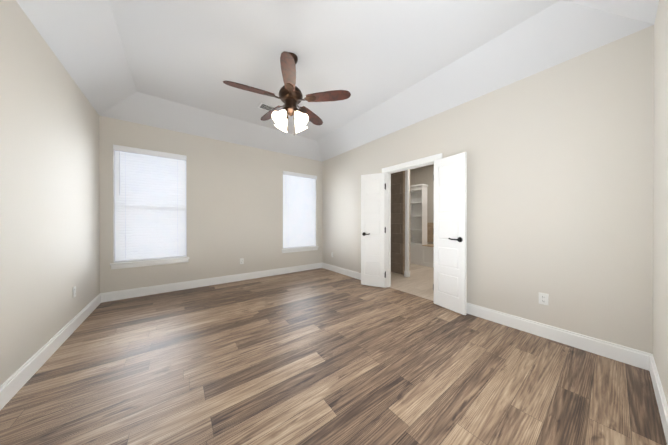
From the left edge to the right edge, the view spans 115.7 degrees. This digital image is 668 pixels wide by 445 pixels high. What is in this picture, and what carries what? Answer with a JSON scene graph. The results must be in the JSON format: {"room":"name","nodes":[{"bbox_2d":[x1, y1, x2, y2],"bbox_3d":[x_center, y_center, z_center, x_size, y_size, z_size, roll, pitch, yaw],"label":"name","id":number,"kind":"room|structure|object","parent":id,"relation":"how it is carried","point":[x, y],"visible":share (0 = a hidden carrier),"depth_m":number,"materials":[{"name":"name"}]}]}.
{"room":"empty bedroom","nodes":[
{"label":"empty bedroom","id":0,"kind":"room"},
{"bbox_2d":[0,0,99,385],"bbox_3d":[-2.055,-0.364,1.148,0.120,3.070,4.915,0,0,-37],"label":"wall","id":1,"kind":"structure","parent":0,"point":[49,200],"depth_m":1.73,"materials":[{"name":"beige paint"}]},
{"bbox_2d":[0,293,103,409],"bbox_3d":[-2.000,1.104,1.193,0.015,0.135,4.675,0,0,-37],"label":"baseboard","id":2,"kind":"structure","parent":1,"relation":"attached to","point":[16,381],"depth_m":1.71,"materials":[{"name":"white wood"}]},
{"bbox_2d":[73,286,75,297],"bbox_3d":[-2.830,0.758,2.292,0.008,0.116,0.072,0,0,-37],"label":"electrical outlet","id":3,"kind":"object","parent":1,"relation":"attached to","point":[74,291],"visible":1,"depth_m":2.28,"materials":[{"name":"white plastic"}]},
{"bbox_2d":[99,116,321,292],"bbox_3d":[-1.890,-0.373,4.269,4.130,3.070,0.120,0,0,-37],"label":"wall","id":4,"kind":"structure","parent":0,"point":[234,203],"depth_m":3.95,"materials":[{"name":"beige paint"}]},
{"bbox_2d":[110,144,188,268],"bbox_3d":[-2.963,-0.234,3.442,0.970,1.862,0.148,0,0,-37],"label":"window","id":5,"kind":"structure","parent":4,"relation":"in","point":[150,207],"depth_m":3.40,"materials":[{"name":"white plastic"}]},
{"bbox_2d":[104,263,319,301],"bbox_3d":[-1.837,1.095,4.228,3.860,0.135,0.015,0,0,-37],"label":"baseboard","id":6,"kind":"structure","parent":4,"relation":"attached to","point":[144,291],"depth_m":3.75,"materials":[{"name":"white wood"}]},
{"bbox_2d":[282,171,318,252],"bbox_3d":[-0.819,-0.239,5.050,0.970,1.862,0.148,0,0,-37],"label":"window","id":7,"kind":"structure","parent":4,"relation":"in","point":[299,213],"depth_m":5.02,"materials":[{"name":"white plastic"}]},
{"bbox_2d":[0,263,666,444],"bbox_3d":[0.889,1.195,3.361,7.480,0.060,4.915,0,0,-37],"label":"floor","id":8,"kind":"structure","parent":0,"point":[320,356],"depth_m":1.58,"materials":[{"name":"wood"}]},
{"bbox_2d":[404,170,409,276],"bbox_3d":[1.567,-0.313,4.494,0.090,2.950,0.090,0,0,-37],"label":"trim","id":9,"kind":"structure","parent":8,"relation":"on","point":[407,225],"depth_m":4.47,"materials":[{"name":"white wood"}]},
{"bbox_2d":[410,184,427,264],"bbox_3d":[2.333,0.058,5.932,0.280,2.200,0.520,0,0,-37],"label":"shelving unit","id":10,"kind":"object","parent":8,"relation":"on","point":[418,216],"visible":0.81,"depth_m":5.94,"materials":[{"name":"white wood"}]},
{"bbox_2d":[422,244,433,267],"bbox_3d":[3.440,0.878,5.102,1.063,0.564,2.150,0,0,-37],"label":"bathtub","id":11,"kind":"object","parent":8,"relation":"on","point":[427,255],"visible":0.08,"depth_m":5.53,"materials":[{"name":"white plastic"}]},
{"bbox_2d":[16,0,658,161],"bbox_3d":[-0.451,-1.752,2.347,4.130,0.400,4.915,0,0,-37],"label":"ceiling","id":12,"kind":"structure","parent":0,"point":[391,66],"depth_m":2.22,"materials":[{"name":"white paint"}]},
{"bbox_2d":[258,102,274,110],"bbox_3d":[-1.040,-1.838,3.390,0.320,0.014,0.180,0,0,-37],"label":"ceiling vent","id":13,"kind":"object","parent":12,"relation":"in","point":[264,106],"visible":0.69,"depth_m":3.35,"materials":[{"name":"white plastic"}]},
{"bbox_2d":[223,51,350,134],"bbox_3d":[-0.525,-1.409,2.359,1.269,0.866,1.264,0,0,-37],"label":"fan","id":14,"kind":"object","parent":12,"relation":"hanging from","point":[290,97],"visible":1,"depth_m":2.27,"materials":[{"name":"brown wood"}]},
{"bbox_2d":[391,171,404,274],"bbox_3d":[1.113,-0.316,5.340,0.130,2.950,1.770,0,0,-37],"label":"tile","id":15,"kind":"structure","parent":0,"point":[397,222],"depth_m":4.79,"materials":[{"name":"tile"}]},
{"bbox_2d":[410,164,433,243],"bbox_3d":[3.645,-0.347,5.815,0.120,3.010,4.290,0,0,-37],"label":"wall","id":16,"kind":"structure","parent":0,"point":[422,175],"depth_m":6.61,"materials":[{"name":"beige paint"}]},
{"bbox_2d":[427,223,433,241],"bbox_3d":[3.696,0.306,5.623,0.029,0.596,2.680,0,0,-37],"label":"tile backsplash","id":17,"kind":"structure","parent":16,"relation":"attached to","point":[430,235],"depth_m":6.53,"materials":[{"name":"beige tile"}]},
{"bbox_2d":[322,25,653,353],"bbox_3d":[1.153,-0.370,3.554,0.120,3.070,4.915,0,0,-37],"label":"wall","id":18,"kind":"structure","parent":0,"point":[560,168],"depth_m":2.07,"materials":[{"name":"beige paint"}]},
{"bbox_2d":[320,262,360,279],"bbox_3d":[0.291,1.094,4.594,0.015,0.135,1.934,0,0,-37],"label":"baseboard","id":19,"kind":"structure","parent":18,"relation":"attached to","point":[357,275],"depth_m":4.74,"materials":[{"name":"white wood"}]},
{"bbox_2d":[361,173,385,287],"bbox_3d":[0.701,0.136,3.812,0.257,2.032,0.416,0,0,-37],"label":"door","id":20,"kind":"structure","parent":18,"relation":"in","point":[373,227],"depth_m":3.80,"materials":[{"name":"white wood"}]},
{"bbox_2d":[382,153,441,287],"bbox_3d":[1.250,0.094,3.426,0.156,2.141,1.082,0,0,-37],"label":"door frame","id":21,"kind":"structure","parent":18,"relation":"attached to","point":[413,164],"depth_m":3.75,"materials":[{"name":"white wood"}]},
{"bbox_2d":[433,152,466,314],"bbox_3d":[1.523,0.139,2.802,0.153,2.032,0.448,0,0,-37],"label":"door","id":22,"kind":"structure","parent":18,"relation":"in","point":[450,233],"depth_m":2.77,"materials":[{"name":"white wood"}]},
{"bbox_2d":[539,292,548,304],"bbox_3d":[2.135,0.779,2.141,0.008,0.116,0.072,0,0,-37],"label":"electrical outlet","id":23,"kind":"object","parent":18,"relation":"attached to","point":[543,298],"visible":1,"depth_m":2.14,"materials":[{"name":"white plastic"}]},
{"bbox_2d":[466,303,643,368],"bbox_3d":[2.002,1.101,2.314,0.015,0.135,1.604,0,0,-37],"label":"baseboard","id":24,"kind":"structure","parent":18,"relation":"attached to","point":[624,354],"depth_m":2.01,"materials":[{"name":"white wood"}]},
{"bbox_2d":[653,0,667,403],"bbox_3d":[0.988,-0.361,0.433,4.130,3.070,0.120,0,0,-37],"label":"wall","id":25,"kind":"structure","parent":0,"point":[660,268],"depth_m":1.38,"materials":[{"name":"beige paint"}]},
{"bbox_2d":[644,352,667,444],"bbox_3d":[0.959,1.106,0.501,3.860,0.135,0.015,0,0,-37],"label":"baseboard","id":26,"kind":"structure","parent":25,"relation":"attached to","point":[649,362],"depth_m":1.35,"materials":[{"name":"white wood"}]}
]}

